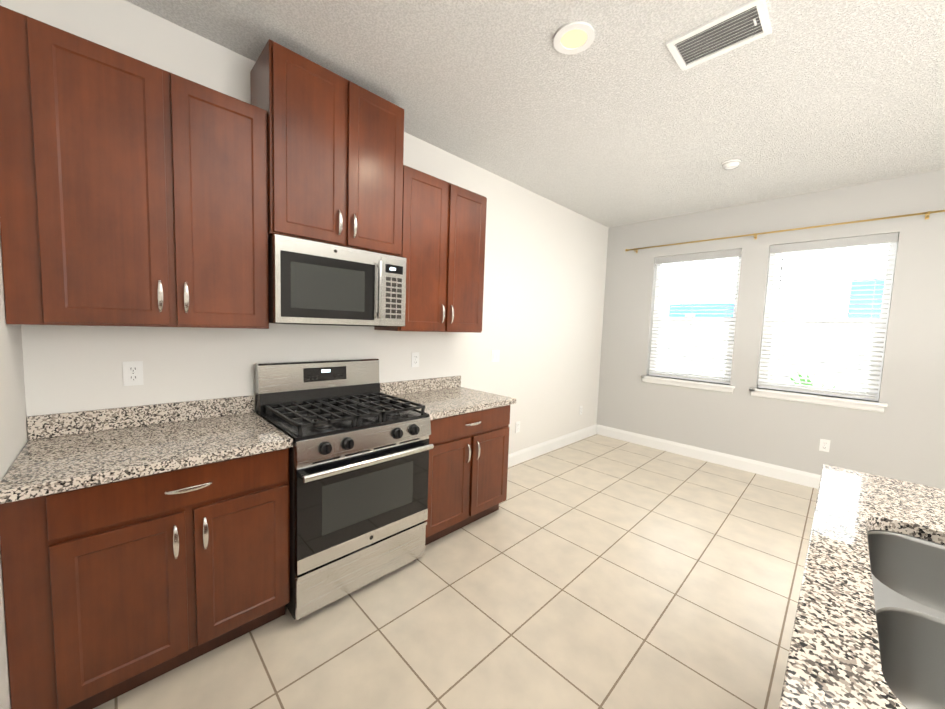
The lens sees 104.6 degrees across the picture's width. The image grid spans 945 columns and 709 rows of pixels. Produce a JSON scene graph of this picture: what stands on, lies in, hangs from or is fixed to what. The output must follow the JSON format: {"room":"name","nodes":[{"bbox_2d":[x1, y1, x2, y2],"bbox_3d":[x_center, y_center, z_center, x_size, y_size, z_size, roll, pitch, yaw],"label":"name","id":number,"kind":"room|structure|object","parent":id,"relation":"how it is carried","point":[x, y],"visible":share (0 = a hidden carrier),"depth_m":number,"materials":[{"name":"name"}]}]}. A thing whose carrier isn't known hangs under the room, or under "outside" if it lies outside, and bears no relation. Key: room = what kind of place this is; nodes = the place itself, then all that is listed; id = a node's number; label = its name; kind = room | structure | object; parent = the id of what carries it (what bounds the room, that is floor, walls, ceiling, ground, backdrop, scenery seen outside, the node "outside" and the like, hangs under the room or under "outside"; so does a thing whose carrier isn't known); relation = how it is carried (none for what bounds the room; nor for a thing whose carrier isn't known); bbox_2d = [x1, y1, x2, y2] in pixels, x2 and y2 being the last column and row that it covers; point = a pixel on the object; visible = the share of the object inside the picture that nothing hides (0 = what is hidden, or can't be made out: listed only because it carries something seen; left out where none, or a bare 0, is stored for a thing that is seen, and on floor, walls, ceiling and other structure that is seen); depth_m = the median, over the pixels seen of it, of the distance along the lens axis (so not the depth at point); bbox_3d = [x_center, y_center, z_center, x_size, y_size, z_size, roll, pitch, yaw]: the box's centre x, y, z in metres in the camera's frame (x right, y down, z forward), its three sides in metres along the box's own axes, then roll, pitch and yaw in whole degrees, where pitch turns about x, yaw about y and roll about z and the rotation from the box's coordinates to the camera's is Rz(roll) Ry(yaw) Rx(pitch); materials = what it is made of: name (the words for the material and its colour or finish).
{"room":"kitchen","nodes":[
{"label":"kitchen","id":0,"kind":"room"},
{"bbox_2d":[0,0,27,708],"bbox_3d":[-1.415,-0.095,0.970,0.120,2.840,1.350,-2,6,-44],"label":"wall","id":1,"kind":"structure","parent":0,"point":[13,430],"depth_m":1.27,"materials":[{"name":"white paint"}]},
{"bbox_2d":[0,6,268,328],"bbox_3d":[-1.402,-0.656,1.618,0.833,1.060,0.352,-2,6,-44],"label":"upper cabinet","id":2,"kind":"object","parent":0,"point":[133,191],"visible":1,"depth_m":1.44,"materials":[{"name":"brown wood"}]},
{"bbox_2d":[1,0,608,453],"bbox_3d":[-0.882,-0.200,2.573,7.890,2.840,0.200,-2,6,-44],"label":"wall","id":3,"kind":"structure","parent":0,"point":[545,276],"depth_m":2.75,"materials":[{"name":"white paint"}]},
{"bbox_2d":[123,361,143,385],"bbox_3d":[-1.613,0.090,1.738,0.070,0.115,0.008,-2,6,-44],"label":"electrical outlet","id":4,"kind":"object","parent":3,"relation":"attached to","point":[132,372],"visible":1,"depth_m":1.74,"materials":[{"name":"white plastic"}]},
{"bbox_2d":[250,39,403,256],"bbox_3d":[-0.808,-1.071,2.135,0.761,0.903,0.382,-2,6,-44],"label":"upper cabinet","id":5,"kind":"object","parent":3,"relation":"attached to","point":[335,146],"visible":0.98,"depth_m":1.96,"materials":[{"name":"brown wood"}]},
{"bbox_2d":[268,234,405,326],"bbox_3d":[-0.814,-0.393,2.171,0.756,0.438,0.429,-2,6,-44],"label":"over-the-range microwave","id":6,"kind":"object","parent":5,"relation":"attached to","point":[311,282],"visible":0.98,"depth_m":1.98,"materials":[{"name":"grey metal"}]},
{"bbox_2d":[411,352,418,366],"bbox_3d":[-0.449,0.042,2.878,0.070,0.115,0.008,-2,6,-44],"label":"electrical outlet","id":7,"kind":"object","parent":3,"relation":"attached to","point":[415,360],"visible":1,"depth_m":2.87,"materials":[{"name":"white plastic"}]},
{"bbox_2d":[374,165,486,332],"bbox_3d":[-0.279,-0.703,2.718,0.786,1.060,0.352,-2,6,-44],"label":"upper cabinet","id":8,"kind":"object","parent":3,"relation":"attached to","point":[443,235],"visible":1,"depth_m":2.58,"materials":[{"name":"brown wood"}]},
{"bbox_2d":[491,350,499,361],"bbox_3d":[0.223,0.014,3.535,0.116,0.115,0.010,-2,6,-44],"label":"light switch","id":9,"kind":"object","parent":3,"relation":"attached to","point":[495,354],"visible":1,"depth_m":3.53,"materials":[{"name":"white plastic"}]},
{"bbox_2d":[515,421,519,432],"bbox_3d":[0.482,0.770,3.874,0.070,0.115,0.008,-2,6,-44],"label":"electrical outlet","id":10,"kind":"object","parent":3,"relation":"attached to","point":[517,429],"visible":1,"depth_m":3.87,"materials":[{"name":"white plastic"}]},
{"bbox_2d":[508,424,596,466],"bbox_3d":[0.797,1.088,4.216,2.666,0.135,0.015,-2,6,-44],"label":"baseboard","id":11,"kind":"structure","parent":3,"relation":"attached to","point":[522,455],"depth_m":4.31,"materials":[{"name":"white wood"}]},
{"bbox_2d":[94,434,817,708],"bbox_3d":[0.955,1.488,0.768,7.890,0.120,5.800,-2,6,-44],"label":"floor","id":12,"kind":"structure","parent":0,"point":[596,571],"depth_m":1.87,"materials":[{"name":"tile"}]},
{"bbox_2d":[0,395,292,708],"bbox_3d":[-1.348,0.774,1.623,0.833,1.012,0.647,-2,6,-44],"label":"base cabinet","id":13,"kind":"object","parent":12,"relation":"on","point":[141,545],"visible":1,"depth_m":1.38,"materials":[{"name":"brown wood"}]},
{"bbox_2d":[0,395,292,503],"bbox_3d":[-1.334,0.339,1.590,0.833,0.138,0.645,-2,6,-44],"label":"countertop","id":14,"kind":"structure","parent":13,"relation":"on","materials":[{"name":"stone"}]},
{"bbox_2d":[255,358,433,619],"bbox_3d":[-0.739,0.662,2.137,0.754,1.198,0.712,-2,6,-44],"label":"gas range","id":15,"kind":"object","parent":12,"relation":"on","point":[359,462],"visible":0.98,"depth_m":1.94,"materials":[{"name":"silver metal"}]},
{"bbox_2d":[380,376,515,545],"bbox_3d":[-0.205,0.727,2.742,0.841,1.012,0.647,-2,6,-44],"label":"base cabinet","id":16,"kind":"object","parent":12,"relation":"on","point":[468,461],"visible":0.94,"depth_m":2.55,"materials":[{"name":"brown wood"}]},
{"bbox_2d":[380,376,515,419],"bbox_3d":[-0.190,0.291,2.709,0.841,0.138,0.645,-2,6,-44],"label":"countertop","id":17,"kind":"structure","parent":16,"relation":"on","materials":[{"name":"stone"}]},
{"bbox_2d":[779,464,944,708],"bbox_3d":[0.910,1.005,0.280,2.670,0.914,1.085,-2,6,-44],"label":"kitchen island","id":18,"kind":"object","parent":12,"relation":"on","point":[868,632],"visible":1,"depth_m":0.79,"materials":[{"name":"multicoloured stone"}]},
{"bbox_2d":[867,530,944,708],"bbox_3d":[1.068,0.663,0.682,0.950,0.204,0.520,-2,6,-44],"label":"sink","id":19,"kind":"object","parent":18,"relation":"in","point":[908,567],"depth_m":0.79,"materials":[{"name":"silver metal"}]},
{"bbox_2d":[125,0,944,227],"bbox_3d":[1.057,-1.462,0.541,7.890,0.120,5.800,-2,6,-44],"label":"ceiling","id":20,"kind":"structure","parent":0,"point":[623,119],"depth_m":2.08,"materials":[{"name":"white paint"}]},
{"bbox_2d":[554,21,594,54],"bbox_3d":[0.484,-1.508,1.745,0.190,0.012,0.190,-2,6,-44],"label":"recessed light","id":21,"kind":"object","parent":20,"relation":"in","point":[573,37],"visible":1,"depth_m":1.74,"materials":[{"name":"white plastic"}]},
{"bbox_2d":[666,0,771,70],"bbox_3d":[1.148,-1.480,1.712,0.250,0.016,0.370,-2,6,-44],"label":"ceiling vent","id":22,"kind":"object","parent":20,"relation":"in","point":[743,24],"visible":1,"depth_m":1.70,"materials":[{"name":"white plastic"}]},
{"bbox_2d":[721,159,741,169],"bbox_3d":[2.094,-1.532,2.960,0.136,0.039,0.136,-2,6,-44],"label":"smoke detector","id":23,"kind":"object","parent":20,"relation":"attached to","point":[731,164],"visible":1,"depth_m":2.93,"materials":[{"name":"white plastic"}]},
{"bbox_2d":[597,169,944,489],"bbox_3d":[3.680,-0.097,3.273,0.200,2.840,5.200,-2,6,-44],"label":"wall","id":24,"kind":"structure","parent":0,"point":[902,437],"depth_m":3.65,"materials":[{"name":"grey paint"}]},
{"bbox_2d":[641,375,734,392],"bbox_3d":[2.536,0.344,4.357,0.145,0.085,0.990,-2,6,-44],"label":"window sill","id":25,"kind":"structure","parent":24,"relation":"attached to","point":[711,386],"depth_m":4.28,"materials":[{"name":"white wood"}]},
{"bbox_2d":[649,257,740,383],"bbox_3d":[2.636,-0.439,4.368,0.070,1.480,0.890,-2,6,-44],"label":"window","id":26,"kind":"structure","parent":24,"relation":"in","point":[705,319],"depth_m":4.36,"materials":[{"name":"white plastic"}]},
{"bbox_2d":[648,249,741,382],"bbox_3d":[2.583,-0.446,4.315,0.073,1.458,0.882,-2,6,-44],"label":"window blind","id":27,"kind":"object","parent":26,"relation":"attached to","point":[723,254],"visible":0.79,"depth_m":4.28,"materials":[{"name":"white plastic"}]},
{"bbox_2d":[596,424,820,488],"bbox_3d":[3.562,1.254,3.296,0.015,0.135,5.184,-2,6,-44],"label":"baseboard","id":28,"kind":"structure","parent":24,"relation":"attached to","point":[808,479],"depth_m":4.10,"materials":[{"name":"white wood"}]},
{"bbox_2d":[625,210,944,252],"bbox_3d":[3.007,-1.220,3.697,0.101,0.055,2.910,-2,6,-44],"label":"curtain rod","id":29,"kind":"object","parent":24,"relation":"attached to","point":[928,213],"visible":1,"depth_m":3.48,"materials":[{"name":"gold metal"}]},
{"bbox_2d":[749,387,887,412],"bbox_3d":[3.312,0.432,3.568,0.145,0.085,0.970,-2,6,-44],"label":"window sill","id":30,"kind":"structure","parent":24,"relation":"attached to","point":[859,404],"depth_m":3.48,"materials":[{"name":"white wood"}]},
{"bbox_2d":[819,439,829,451],"bbox_3d":[3.362,0.869,3.489,0.008,0.115,0.070,-2,6,-44],"label":"electrical outlet","id":31,"kind":"object","parent":24,"relation":"attached to","point":[824,445],"visible":1,"depth_m":3.49,"materials":[{"name":"white plastic"}]},
{"bbox_2d":[758,243,896,400],"bbox_3d":[3.412,-0.351,3.579,0.070,1.480,0.870,-2,6,-44],"label":"window","id":32,"kind":"structure","parent":24,"relation":"in","point":[773,262],"depth_m":3.48,"materials":[{"name":"white plastic"}]},
{"bbox_2d":[758,232,898,398],"bbox_3d":[3.359,-0.358,3.526,0.073,1.458,0.862,-2,6,-44],"label":"window blind","id":33,"kind":"object","parent":32,"relation":"attached to","point":[887,238],"visible":1,"depth_m":3.49,"materials":[{"name":"white plastic"}]},
{"label":"outside","id":34,"kind":"structure","parent":0,"visible":0},
{"bbox_2d":[659,244,888,317],"bbox_3d":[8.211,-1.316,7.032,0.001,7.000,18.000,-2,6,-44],"label":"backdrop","id":35,"kind":"structure","parent":34,"point":[722,263],"depth_m":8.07,"materials":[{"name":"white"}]},
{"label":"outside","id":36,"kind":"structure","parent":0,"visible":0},
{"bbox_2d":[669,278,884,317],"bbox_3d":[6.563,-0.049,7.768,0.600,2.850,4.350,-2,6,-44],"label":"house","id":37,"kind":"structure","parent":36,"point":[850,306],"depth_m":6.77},
{"bbox_2d":[786,370,834,387],"bbox_3d":[4.586,0.849,5.291,0.180,1.305,2.253,-2,6,-44],"label":"plant","id":38,"kind":"object","parent":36,"point":[804,380],"depth_m":5.20,"materials":[{"name":"green plant"}]}
]}

